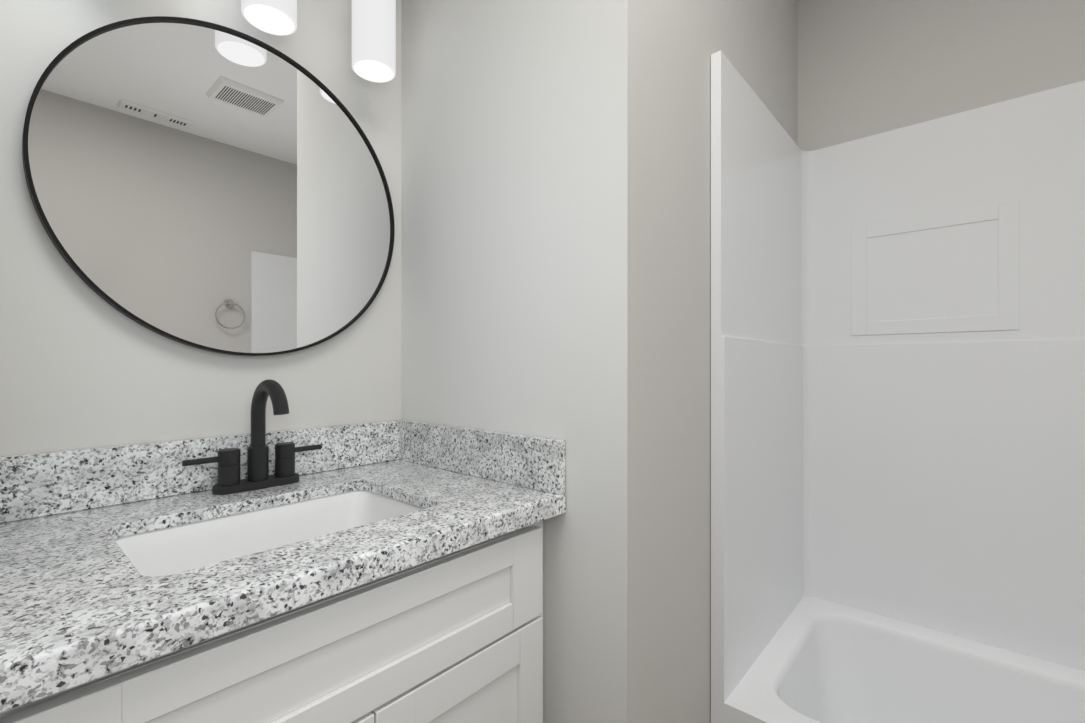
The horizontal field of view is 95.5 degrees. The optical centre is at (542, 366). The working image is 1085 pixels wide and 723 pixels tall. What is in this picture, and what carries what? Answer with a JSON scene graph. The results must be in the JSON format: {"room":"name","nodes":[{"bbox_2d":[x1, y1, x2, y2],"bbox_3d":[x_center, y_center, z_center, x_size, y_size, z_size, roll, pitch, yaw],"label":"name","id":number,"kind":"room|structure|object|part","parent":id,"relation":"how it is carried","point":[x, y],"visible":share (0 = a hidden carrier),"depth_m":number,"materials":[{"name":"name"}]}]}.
{"room":"bathroom","nodes":[
{"label":"bathroom","id":0,"kind":"room"},
{"bbox_2d":[0,0,400,455],"bbox_3d":[-0.653,-0.092,1.042,0.126,2.440,0.963,0,0,41],"label":"wall","id":1,"kind":"structure","parent":0,"point":[200,180],"depth_m":0.94,"materials":[{"name":"white paint"}]},
{"bbox_3d":[-0.663,-0.092,1.050,0.100,2.440,0.963,0,0,41],"label":"wall mirror","id":2,"kind":"part","parent":1,"relation":"part of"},
{"bbox_2d":[241,0,296,34],"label":"light","id":3,"kind":"object","parent":1,"relation":"attached to","point":[275,17],"depth_m":0.96,"materials":[{"name":"white glass"}]},
{"bbox_2d":[352,0,395,82],"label":"light","id":4,"kind":"object","parent":1,"relation":"attached to","point":[373,40],"depth_m":1.10,"materials":[{"name":"white glass"}]},
{"bbox_2d":[401,0,627,722],"bbox_3d":[-0.081,-0.092,1.113,0.691,2.440,0.100,0,0,41],"label":"wall","id":5,"kind":"structure","parent":0,"point":[514,113],"depth_m":0.98,"materials":[{"name":"paint"}]},
{"bbox_2d":[628,0,797,722],"bbox_3d":[0.464,-0.092,1.284,0.100,2.440,1.073,0,0,41],"label":"wall","id":6,"kind":"structure","parent":0,"point":[671,43],"depth_m":0.97,"materials":[{"name":"paint"}]},
{"bbox_2d":[798,0,1084,150],"bbox_3d":[1.460,-0.092,1.190,1.721,2.440,0.100,0,0,41],"label":"wall","id":7,"kind":"structure","parent":0,"point":[866,68],"depth_m":1.44,"materials":[{"name":"paint"}]},
{"bbox_3d":[0.240,1.178,0.326,2.413,0.100,3.007,0,0,41],"label":"floor","id":8,"kind":"structure","parent":0,"visible":0},
{"bbox_2d":[0,379,565,722],"bbox_3d":[-0.415,0.576,0.833,0.556,1.104,0.760,0,0,41],"label":"vanity cabinet","id":9,"kind":"object","parent":8,"relation":"on","point":[391,571],"visible":1,"depth_m":0.74,"materials":[{"name":"white stone"}]},
{"bbox_2d":[182,379,321,494],"bbox_3d":[-0.529,0.131,0.951,0.154,0.214,0.250,0,0,41],"label":"faucet","id":10,"kind":"object","parent":9,"relation":"on","point":[285,481],"depth_m":0.97,"materials":[{"name":"black metal"}]},
{"bbox_2d":[114,490,424,575],"bbox_3d":[-0.412,0.335,0.799,0.341,0.150,0.473,0,0,41],"label":"sink","id":11,"kind":"object","parent":9,"relation":"in","point":[172,546],"depth_m":0.88,"materials":[{"name":"white ceramic"}]},
{"bbox_2d":[711,50,1084,722],"bbox_3d":[1.187,0.214,0.879,1.519,1.830,0.725,0,0,41],"label":"bathtub","id":12,"kind":"object","parent":8,"relation":"on","point":[898,315],"visible":1,"depth_m":1.33,"materials":[{"name":"white plastic"}]}
]}

